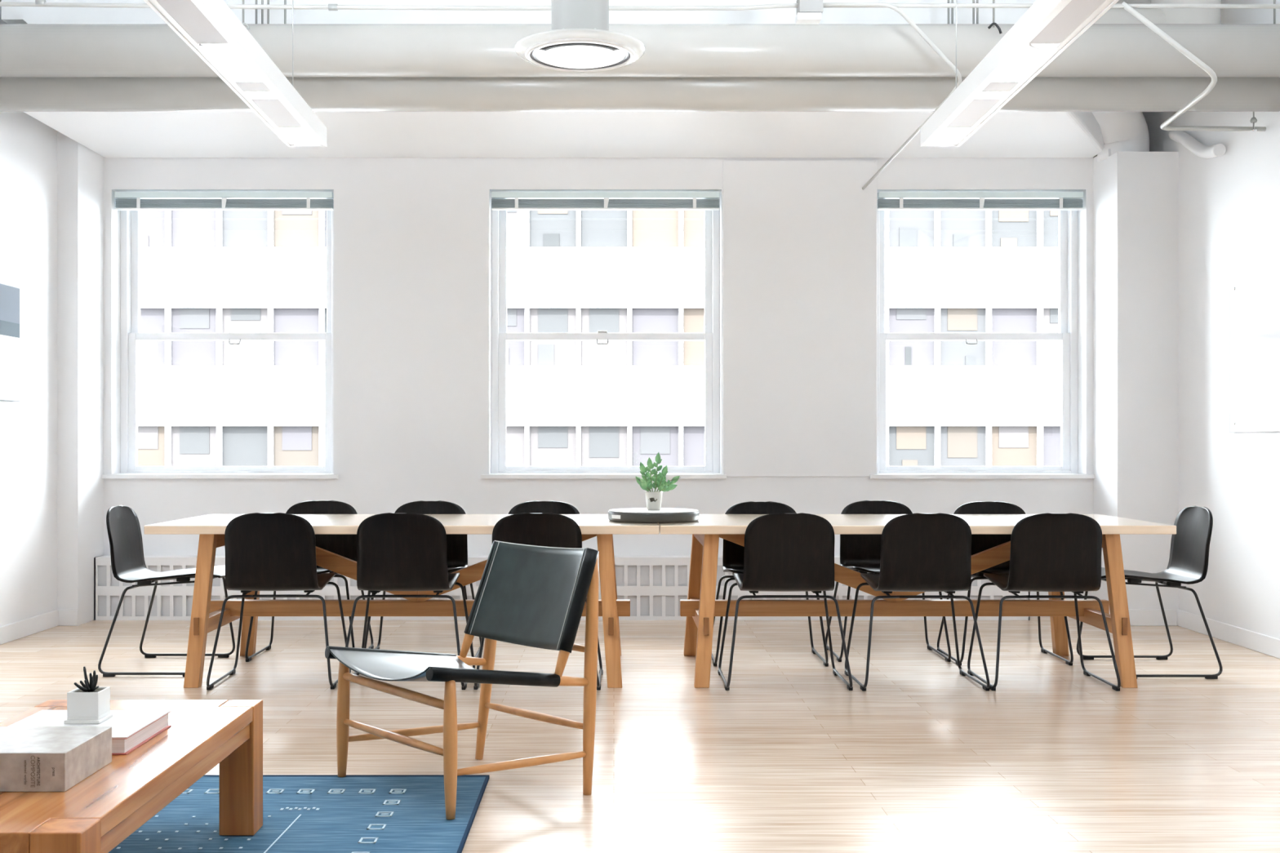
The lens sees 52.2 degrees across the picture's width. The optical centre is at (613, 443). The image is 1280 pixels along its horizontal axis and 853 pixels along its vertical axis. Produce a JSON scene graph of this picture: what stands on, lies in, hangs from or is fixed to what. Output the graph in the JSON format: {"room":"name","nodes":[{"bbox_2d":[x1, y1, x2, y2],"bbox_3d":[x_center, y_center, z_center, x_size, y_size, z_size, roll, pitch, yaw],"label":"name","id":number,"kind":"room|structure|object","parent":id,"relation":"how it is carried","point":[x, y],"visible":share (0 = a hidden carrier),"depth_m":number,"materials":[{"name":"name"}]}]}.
{"room":"office meeting room","nodes":[
{"label":"office meeting room","id":0,"kind":"room"},
{"bbox_2d":[0,0,57,626],"bbox_3d":[-3.475,-0.861,2.465,0.150,3.950,12.530,0,0,0],"label":"wall","id":1,"kind":"structure","parent":0,"point":[28,145],"depth_m":7.60,"materials":[{"name":"white paint"}]},
{"bbox_2d":[0,280,20,401],"bbox_3d":[-3.381,-0.564,6.728,0.038,0.655,1.355,0,0,0],"label":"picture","id":2,"kind":"object","parent":1,"relation":"attached to","point":[10,294],"visible":1,"depth_m":7.27,"materials":[{"name":"grey"}]},
{"bbox_2d":[0,609,58,644],"bbox_3d":[-3.394,1.064,2.190,0.012,0.100,11.580,0,0,0],"label":"baseboard","id":3,"kind":"structure","parent":1,"relation":"attached to","point":[24,628],"depth_m":7.57,"materials":[{"name":"white"}]},
{"bbox_2d":[57,130,103,626],"bbox_3d":[-3.337,-0.861,8.330,0.126,3.950,0.700,0,0,0],"label":"pilaster","id":4,"kind":"object","parent":1,"relation":"attached to","point":[80,169],"visible":0.55,"depth_m":8.00,"materials":[{"name":"white paint"}]},
{"bbox_2d":[58,609,77,626],"bbox_3d":[-3.331,1.064,7.974,0.114,0.100,0.012,0,0,0],"label":"baseboard","id":5,"kind":"structure","parent":4,"relation":"attached to","point":[66,617],"depth_m":7.97,"materials":[{"name":"white"}]},
{"bbox_2d":[0,1,1279,10],"bbox_3d":[0.025,-2.033,6.060,6.840,0.044,0.020,0,0,0],"label":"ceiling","id":6,"kind":"structure","parent":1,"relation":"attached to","point":[2,3],"depth_m":6.05,"materials":[{"name":"grey paint"}]},
{"bbox_2d":[35,0,46,4],"bbox_3d":[-2.659,-2.045,6.060,0.040,0.030,0.030,0,0,0],"label":"coupling","id":7,"kind":"object","parent":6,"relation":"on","point":[37,2],"visible":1,"depth_m":6.05,"materials":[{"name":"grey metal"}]},
{"bbox_2d":[328,4,337,10],"bbox_3d":[-1.303,-2.024,6.060,0.040,0.030,0.030,0,0,0],"label":"coupling","id":8,"kind":"object","parent":6,"relation":"attached to","point":[331,6],"visible":1,"depth_m":6.05,"materials":[{"name":"grey metal"}]},
{"bbox_2d":[795,0,823,23],"bbox_3d":[0.905,-2.014,6.060,0.119,0.119,0.100,0,0,0],"label":"junction box","id":9,"kind":"object","parent":6,"relation":"attached to","point":[808,11],"visible":1,"depth_m":6.01,"materials":[{"name":"grey metal"}]},
{"bbox_2d":[103,156,1093,617],"bbox_3d":[-0.099,-0.861,8.530,6.350,3.950,0.300,0,0,0],"label":"wall","id":10,"kind":"structure","parent":0,"point":[412,236],"depth_m":8.38,"materials":[{"name":"white paint"}]},
{"bbox_2d":[102,199,337,479],"bbox_3d":[-2.521,-0.702,8.500,1.506,1.858,0.300,0,0,0],"label":"window","id":11,"kind":"structure","parent":10,"relation":"in","point":[131,334],"depth_m":8.55,"materials":[{"name":"white paint"}]},
{"bbox_2d":[114,191,333,210],"bbox_3d":[-2.510,-1.563,8.421,1.401,0.112,0.058,0,0,0],"label":"window blind","id":12,"kind":"object","parent":11,"relation":"attached to","point":[126,201],"visible":1,"depth_m":8.40,"materials":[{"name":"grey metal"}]},
{"bbox_2d":[24,111,1149,161],"bbox_3d":[0.041,-2.021,7.690,6.630,0.495,1.380,0,0,0],"label":"beam","id":13,"kind":"structure","parent":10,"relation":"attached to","point":[107,134],"depth_m":7.78,"materials":[{"name":"white paint"}]},
{"bbox_2d":[480,194,726,479],"bbox_3d":[-0.064,-0.702,8.500,1.571,1.858,0.300,0,0,0],"label":"window","id":14,"kind":"structure","parent":10,"relation":"in","point":[711,336],"depth_m":8.55,"materials":[{"name":"white paint"}]},
{"bbox_2d":[491,191,719,210],"bbox_3d":[-0.054,-1.563,8.421,1.467,0.112,0.058,0,0,0],"label":"window blind","id":15,"kind":"object","parent":14,"relation":"attached to","point":[500,201],"visible":1,"depth_m":8.40,"materials":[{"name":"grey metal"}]},
{"bbox_2d":[722,160,876,476],"bbox_3d":[1.192,-0.801,8.374,0.988,2.030,0.012,0,0,0],"label":"pier","id":16,"kind":"object","parent":10,"relation":"attached to","point":[799,237],"visible":1,"depth_m":8.37,"materials":[{"name":"white paint"}]},
{"bbox_2d":[823,2,962,189],"bbox_3d":[1.291,-1.830,7.200,0.654,0.411,2.358,0,0,0],"label":"conduit","id":17,"kind":"object","parent":10,"relation":"attached to","point":[900,11],"visible":0.77,"depth_m":6.03,"materials":[{"name":"grey metal"}]},
{"bbox_2d":[877,191,1083,210],"bbox_3d":[2.360,-1.563,8.421,1.317,0.112,0.058,0,0,0],"label":"window blind","id":18,"kind":"object","parent":10,"relation":"attached to","point":[886,201],"visible":1,"depth_m":8.40,"materials":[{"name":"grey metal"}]},
{"bbox_2d":[869,210,1094,479],"bbox_3d":[2.358,-0.702,8.500,1.436,1.858,0.300,0,0,0],"label":"window","id":19,"kind":"structure","parent":10,"relation":"in","point":[1067,335],"depth_m":8.55,"materials":[{"name":"white paint"}]},
{"bbox_2d":[1093,148,1178,614],"bbox_3d":[3.263,-0.358,8.330,0.374,2.945,0.700,0,0,0],"label":"pilaster","id":20,"kind":"object","parent":10,"relation":"attached to","point":[1135,194],"visible":0.64,"depth_m":7.98,"materials":[{"name":"white paint"}]},
{"bbox_2d":[0,617,1279,852],"bbox_3d":[0.025,1.164,2.465,7.250,0.100,12.530,0,0,0],"label":"floor","id":21,"kind":"structure","parent":0,"point":[788,758],"depth_m":4.99,"materials":[{"name":"brown wood"}]},
{"bbox_2d":[97,505,235,676],"bbox_3d":[-2.208,0.713,6.515,0.559,0.803,0.574,0,0,0],"label":"shell chair","id":22,"kind":"object","parent":21,"relation":"on","point":[128,565],"visible":0.82,"depth_m":6.52,"materials":[{"name":"black plastic"}]},
{"bbox_2d":[206,512,351,689],"bbox_3d":[-1.558,0.713,6.132,0.574,0.803,0.559,0,0,-1],"label":"shell chair","id":23,"kind":"object","parent":21,"relation":"on","point":[264,552],"visible":0.98,"depth_m":5.90,"materials":[{"name":"black plastic"}]},
{"bbox_2d":[108,775,488,852],"bbox_3d":[-1.583,1.108,3.196,2.337,0.012,2.291,0,0,0],"label":"rug","id":24,"kind":"object","parent":21,"relation":"on","point":[302,814],"visible":0.5,"depth_m":3.85,"materials":[{"name":"blue fabric"}]},
{"bbox_2d":[0,699,262,852],"bbox_3d":[-1.320,0.921,3.121,0.618,0.363,1.288,0,0,0],"label":"coffee table","id":25,"kind":"object","parent":24,"relation":"on","point":[95,815],"visible":0.77,"depth_m":3.04,"materials":[{"name":"brown wood"}]},
{"bbox_2d":[0,726,111,791],"bbox_3d":[-1.341,0.698,2.897,0.357,0.083,0.262,0,0,0],"label":"book","id":26,"kind":"object","parent":25,"relation":"on","point":[33,758],"visible":1,"depth_m":2.82,"materials":[{"name":"grey paper"}]},
{"bbox_2d":[8,710,171,755],"bbox_3d":[-1.323,0.718,3.252,0.338,0.043,0.315,0,0,0],"label":"book","id":27,"kind":"object","parent":25,"relation":"on","point":[131,729],"visible":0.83,"depth_m":3.26,"materials":[{"name":"white paper"}]},
{"bbox_2d":[63,666,113,724],"bbox_3d":[-1.319,0.628,3.282,0.088,0.135,0.092,0,0,0],"label":"succulent planter","id":28,"kind":"object","parent":27,"relation":"on","point":[87,704],"visible":1,"depth_m":3.24,"materials":[{"name":"white ceramic"}]},
{"bbox_2d":[324,540,599,819],"bbox_3d":[-0.488,0.724,4.230,0.663,0.783,0.681,0,0,-36],"label":"lounge chair","id":29,"kind":"object","parent":24,"relation":"on","point":[532,596],"visible":1,"depth_m":4.26,"materials":[{"name":"brown wood"}]},
{"bbox_2d":[244,500,373,662],"bbox_3d":[-1.590,0.713,6.858,0.574,0.803,0.559,0,0,0],"label":"shell chair","id":30,"kind":"object","parent":21,"relation":"on","point":[344,545],"visible":0.29,"depth_m":7.08,"materials":[{"name":"black plastic"}]},
{"bbox_2d":[143,514,659,688],"bbox_3d":[-0.966,0.744,6.420,2.344,0.740,0.960,0,0,0],"label":"trestle table","id":31,"kind":"object","parent":21,"relation":"on","point":[206,612],"visible":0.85,"depth_m":6.21,"materials":[{"name":"brown wood"}]},
{"bbox_2d":[608,507,699,523],"bbox_3d":[0.193,0.349,6.330,0.442,0.050,0.442,0,0,0],"label":"tray","id":32,"kind":"object","parent":31,"relation":"on","point":[636,514],"visible":0.96,"depth_m":6.16,"materials":[{"name":"grey"}]},
{"bbox_2d":[635,452,679,510],"bbox_3d":[0.215,0.183,6.357,0.217,0.280,0.092,0,0,9],"label":"potted plant","id":33,"kind":"object","parent":32,"relation":"on","point":[654,499],"visible":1,"depth_m":6.35,"materials":[{"name":"green plant"}]},
{"bbox_2d":[345,512,475,689],"bbox_3d":[-0.957,0.713,6.127,0.574,0.803,0.559,0,0,0],"label":"shell chair","id":34,"kind":"object","parent":21,"relation":"on","point":[396,552],"visible":0.88,"depth_m":5.89,"materials":[{"name":"black"}]},
{"bbox_2d":[364,500,483,657],"bbox_3d":[-0.990,0.713,6.818,0.574,0.803,0.559,0,0,-1],"label":"shell chair","id":35,"kind":"object","parent":21,"relation":"on","point":[456,544],"visible":0.2,"depth_m":7.04,"materials":[{"name":"black plastic"}]},
{"bbox_2d":[483,500,586,653],"bbox_3d":[-0.377,0.713,6.808,0.574,0.803,0.559,0,0,0],"label":"shell chair","id":36,"kind":"object","parent":21,"relation":"on","point":[530,507],"visible":0.11,"depth_m":7.06,"materials":[{"name":"black plastic"}]},
{"bbox_2d":[473,512,603,690],"bbox_3d":[-0.343,0.713,6.127,0.574,0.803,0.559,0,0,1],"label":"shell chair","id":37,"kind":"object","parent":21,"relation":"on","point":[547,529],"visible":0.28,"depth_m":5.87,"materials":[{"name":"black plastic"}]},
{"bbox_2d":[93,555,1030,620],"bbox_3d":[-0.327,0.916,8.303,5.894,0.395,0.155,0,0,0],"label":"radiator cover","id":38,"kind":"object","parent":21,"relation":"on","point":[655,586],"visible":0.2,"depth_m":8.22,"materials":[{"name":"white metal"}]},
{"bbox_2d":[711,501,828,666],"bbox_3d":[0.785,0.713,6.728,0.574,0.803,0.559,0,0,0],"label":"shell chair","id":39,"kind":"object","parent":21,"relation":"on","point":[732,553],"visible":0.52,"depth_m":6.94,"materials":[{"name":"black plastic"}]},
{"bbox_2d":[717,512,853,690],"bbox_3d":[0.790,0.713,6.112,0.574,0.803,0.559,0,0,0],"label":"shell chair","id":40,"kind":"object","parent":21,"relation":"on","point":[784,552],"visible":1,"depth_m":5.88,"materials":[{"name":"black plastic"}]},
{"bbox_2d":[825,500,951,662],"bbox_3d":[1.430,0.713,6.858,0.574,0.803,0.559,0,0,0],"label":"shell chair","id":41,"kind":"object","parent":21,"relation":"on","point":[861,553],"visible":0.53,"depth_m":7.08,"materials":[{"name":"black plastic"}]},
{"bbox_2d":[657,514,1176,688],"bbox_3d":[1.385,0.744,6.420,2.350,0.740,0.960,0,0,0],"label":"trestle table","id":42,"kind":"object","parent":21,"relation":"on","point":[700,607],"visible":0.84,"depth_m":6.39,"materials":[{"name":"brown wood"}]},
{"bbox_2d":[844,513,990,691],"bbox_3d":[1.402,0.713,6.102,0.574,0.803,0.559,0,0,0],"label":"shell chair","id":43,"kind":"object","parent":21,"relation":"on","point":[920,552],"visible":0.98,"depth_m":5.87,"materials":[{"name":"black"}]},
{"bbox_2d":[937,501,1073,665],"bbox_3d":[2.012,0.713,6.748,0.574,0.803,0.559,0,0,0],"label":"shell chair","id":44,"kind":"object","parent":21,"relation":"on","point":[980,543],"visible":0.47,"depth_m":6.98,"materials":[{"name":"black plastic"}]},
{"bbox_2d":[967,513,1120,691],"bbox_3d":[1.992,0.713,6.102,0.574,0.803,0.559,0,0,1],"label":"shell chair","id":45,"kind":"object","parent":21,"relation":"on","point":[1050,552],"visible":1,"depth_m":5.87,"materials":[{"name":"black plastic"}]},
{"bbox_2d":[1076,506,1222,679],"bbox_3d":[2.623,0.713,6.455,0.559,0.803,0.574,0,0,0],"label":"shell chair","id":46,"kind":"object","parent":21,"relation":"on","point":[1188,564],"visible":0.68,"depth_m":6.43,"materials":[{"name":"black plastic"}]},
{"bbox_2d":[1142,0,1279,639],"bbox_3d":[3.525,-0.861,2.465,0.150,3.950,12.530,0,0,0],"label":"wall","id":47,"kind":"structure","parent":0,"point":[1229,202],"depth_m":7.35,"materials":[{"name":"white paint"}]},
{"bbox_2d":[1115,0,1150,3],"bbox_3d":[2.851,-2.477,7.614,1.143,0.340,0.291,0,0,-2],"label":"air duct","id":48,"kind":"object","parent":47,"relation":"attached to","point":[1119,1],"visible":0.02,"depth_m":7.48,"materials":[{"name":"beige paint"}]},
{"bbox_2d":[1128,609,1177,626],"bbox_3d":[3.257,1.064,7.974,0.362,0.100,0.012,0,0,0],"label":"baseboard","id":49,"kind":"structure","parent":47,"relation":"attached to","point":[1137,617],"depth_m":7.97,"materials":[{"name":"white"}]},
{"bbox_2d":[1122,1,1266,131],"bbox_3d":[2.865,-1.849,6.506,0.438,0.402,1.348,0,0,38],"label":"conduit","id":50,"kind":"object","parent":47,"relation":"attached to","point":[1135,13],"visible":1,"depth_m":6.16,"materials":[{"name":"grey metal"}]},
{"bbox_2d":[1249,111,1257,131],"bbox_3d":[3.360,-1.714,6.860,0.036,0.145,0.036,0,0,0],"label":"sprinkler","id":51,"kind":"object","parent":50,"relation":"attached to","point":[1253,120],"visible":0.99,"depth_m":6.85,"materials":[{"name":"grey metal"}]},
{"bbox_2d":[1168,130,1226,158],"bbox_3d":[3.410,-1.767,7.655,0.070,0.302,0.620,0,0,0],"label":"pipe","id":52,"kind":"object","parent":47,"relation":"attached to","point":[1197,148],"visible":0.95,"depth_m":7.59,"materials":[{"name":"white metal"}]},
{"bbox_2d":[1177,609,1279,658],"bbox_3d":[3.444,1.064,2.190,0.012,0.100,11.580,0,0,0],"label":"baseboard","id":53,"kind":"structure","parent":47,"relation":"attached to","point":[1264,644],"depth_m":7.26,"materials":[{"name":"white"}]},
{"bbox_3d":[0.025,-2.886,2.465,7.250,0.100,12.530,0,0,0],"label":"ceiling","id":54,"kind":"structure","parent":0,"visible":0},
{"bbox_2d":[143,0,326,146],"bbox_3d":[-1.349,-2.088,4.450,0.176,1.496,2.905,0,0,-1],"label":"linear light","id":55,"kind":"object","parent":54,"relation":"hanging from","point":[211,28],"visible":1,"depth_m":4.69,"materials":[{"name":"white metal"}]},
{"bbox_2d":[201,44,262,81],"bbox_3d":[-1.353,-1.349,4.630,0.104,0.006,0.463,0,0,-1],"label":"diffuser","id":56,"kind":"object","parent":55,"relation":"attached to","point":[228,60],"depth_m":4.62,"materials":[{"name":"white plastic"}]},
{"bbox_2d":[244,91,277,98],"bbox_3d":[-1.363,-1.349,5.050,0.106,0.006,0.100,0,0,0],"label":"diffuser","id":57,"kind":"object","parent":55,"relation":"attached to","point":[247,95],"depth_m":5.05,"materials":[{"name":"white plastic"}]},
{"bbox_2d":[280,128,317,144],"bbox_3d":[-1.380,-1.349,5.729,0.112,0.006,0.318,0,0,0],"label":"diffuser","id":58,"kind":"object","parent":55,"relation":"attached to","point":[290,135],"depth_m":5.73,"materials":[{"name":"white plastic"}]},
{"bbox_2d":[242,0,249,30],"bbox_3d":[-1.785,-2.401,6.278,0.067,0.870,0.017,0,0,0],"label":"rod","id":59,"kind":"object","parent":54,"relation":"hanging from","point":[243,23],"visible":0.44,"depth_m":6.28,"materials":[{"name":"grey metal"}]},
{"bbox_2d":[255,0,257,23],"bbox_3d":[-1.758,-2.446,6.420,0.010,0.780,0.010,0,0,22],"label":"rod","id":60,"kind":"object","parent":54,"relation":"hanging from","point":[255,0],"visible":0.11,"depth_m":6.42,"materials":[{"name":"grey metal"}]},
{"bbox_2d":[0,23,1279,76],"bbox_3d":[0.025,-1.931,6.420,6.830,0.250,0.250,0,0,0],"label":"air duct","id":61,"kind":"object","parent":60,"relation":"hanging from","point":[26,50],"visible":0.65,"depth_m":6.31,"materials":[{"name":"white metal"}]},
{"bbox_2d":[261,0,263,23],"bbox_3d":[-1.728,-2.446,6.420,0.010,0.780,0.010,0,0,22],"label":"rod","id":62,"kind":"object","parent":54,"relation":"hanging from","point":[262,1],"visible":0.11,"depth_m":6.42,"materials":[{"name":"grey metal"}]},
{"bbox_2d":[266,0,269,23],"bbox_3d":[-1.699,-2.446,6.420,0.010,0.780,0.010,0,0,22],"label":"rod","id":63,"kind":"object","parent":54,"relation":"hanging from","point":[268,1],"visible":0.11,"depth_m":6.42,"materials":[{"name":"grey metal"}]},
{"bbox_2d":[284,0,286,23],"bbox_3d":[-1.616,-2.446,6.420,0.010,0.780,0.010,0,0,22],"label":"rod","id":64,"kind":"object","parent":54,"relation":"hanging from","point":[285,1],"visible":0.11,"depth_m":6.42,"materials":[{"name":"grey metal"}]},
{"bbox_2d":[1,0,1035,23],"bbox_3d":[-0.440,-2.511,7.160,5.780,0.650,0.480,0,0,0],"label":"beam","id":65,"kind":"structure","parent":54,"relation":"attached to","point":[10,15],"depth_m":6.92,"materials":[{"name":"white paint"}]},
{"bbox_2d":[524,0,635,71],"bbox_3d":[-0.129,-2.231,5.000,0.500,1.530,0.500,0,0,0],"label":"pendant light","id":66,"kind":"object","parent":54,"relation":"hanging from","point":[580,40],"visible":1,"depth_m":4.91,"materials":[{"name":"white metal"}]},
{"bbox_2d":[947,0,949,23],"bbox_3d":[1.645,-2.446,6.420,0.010,0.780,0.010,0,0,22],"label":"rod","id":67,"kind":"object","parent":54,"relation":"hanging from","point":[948,0],"visible":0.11,"depth_m":6.42,"materials":[{"name":"grey metal"}]},
{"bbox_2d":[951,0,953,23],"bbox_3d":[1.664,-2.446,6.420,0.010,0.780,0.010,0,0,22],"label":"rod","id":68,"kind":"object","parent":54,"relation":"hanging from","point":[952,1],"visible":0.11,"depth_m":6.42,"materials":[{"name":"grey metal"}]},
{"bbox_2d":[972,0,974,23],"bbox_3d":[1.768,-2.446,6.420,0.010,0.780,0.010,0,0,22],"label":"rod","id":69,"kind":"object","parent":54,"relation":"hanging from","point":[973,1],"visible":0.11,"depth_m":6.42,"materials":[{"name":"grey metal"}]},
{"bbox_2d":[976,0,978,23],"bbox_3d":[1.787,-2.446,6.420,0.010,0.780,0.010,0,0,22],"label":"rod","id":70,"kind":"object","parent":54,"relation":"hanging from","point":[977,1],"visible":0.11,"depth_m":6.42,"materials":[{"name":"grey metal"}]},
{"bbox_2d":[987,0,1001,33],"bbox_3d":[1.832,-2.403,6.278,0.070,0.866,0.017,0,0,0],"label":"rod","id":71,"kind":"object","parent":54,"relation":"hanging from","point":[993,24],"visible":1,"depth_m":6.28,"materials":[{"name":"grey metal"}]},
{"bbox_2d":[920,0,1119,146],"bbox_3d":[1.450,-2.088,4.450,0.176,1.496,2.903,0,0,1],"label":"linear light","id":72,"kind":"object","parent":54,"relation":"hanging from","point":[1047,28],"visible":1,"depth_m":4.67,"materials":[{"name":"white metal"}]},
{"bbox_2d":[929,128,968,144],"bbox_3d":[1.470,-1.349,5.729,0.109,0.006,0.318,0,0,0],"label":"diffuser","id":73,"kind":"object","parent":72,"relation":"attached to","point":[944,135],"depth_m":5.73,"materials":[{"name":"white plastic"}]},
{"bbox_2d":[974,91,1008,98],"bbox_3d":[1.459,-1.349,5.050,0.106,0.006,0.100,0,0,0],"label":"diffuser","id":74,"kind":"object","parent":72,"relation":"attached to","point":[978,95],"depth_m":5.05,"materials":[{"name":"white plastic"}]},
{"bbox_2d":[991,44,1058,81],"bbox_3d":[1.453,-1.349,4.630,0.111,0.006,0.460,0,0,0],"label":"diffuser","id":75,"kind":"object","parent":72,"relation":"attached to","point":[1028,60],"depth_m":4.61,"materials":[{"name":"white plastic"}]},
{"bbox_2d":[1093,0,1222,23],"bbox_3d":[2.855,-2.388,6.985,0.761,0.898,0.361,0,0,0],"label":"duct","id":76,"kind":"object","parent":54,"relation":"hanging from","point":[1113,15],"visible":0.25,"depth_m":6.87,"materials":[{"name":"beige paint"}]},
{"bbox_2d":[0,76,1279,111],"bbox_3d":[0.025,-1.844,6.740,6.830,0.256,0.256,0,0,0],"label":"ceiling beam","id":77,"kind":"structure","parent":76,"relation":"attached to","point":[17,94],"depth_m":6.63,"materials":[{"name":"beige paint"}]},
{"bbox_2d":[1273,0,1275,23],"bbox_3d":[3.248,-2.446,6.420,0.010,0.780,0.010,0,0,23],"label":"rod","id":78,"kind":"object","parent":54,"relation":"hanging from","point":[1274,1],"visible":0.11,"depth_m":6.42,"materials":[{"name":"grey metal"}]},
{"label":"outside","id":79,"kind":"structure","parent":0,"visible":0},
{"bbox_3d":[0.000,7.214,34.390,80.000,0.200,51.220,0,0,0],"label":"ground","id":80,"kind":"structure","parent":79,"visible":0},
{"bbox_2d":[137,210,1060,466],"bbox_3d":[-2.400,-2.413,36.500,34.176,19.054,1.000,0,0,0],"label":"office building","id":81,"kind":"structure","parent":80,"relation":"on","point":[201,402],"depth_m":36.05,"materials":[{"name":"concrete"}]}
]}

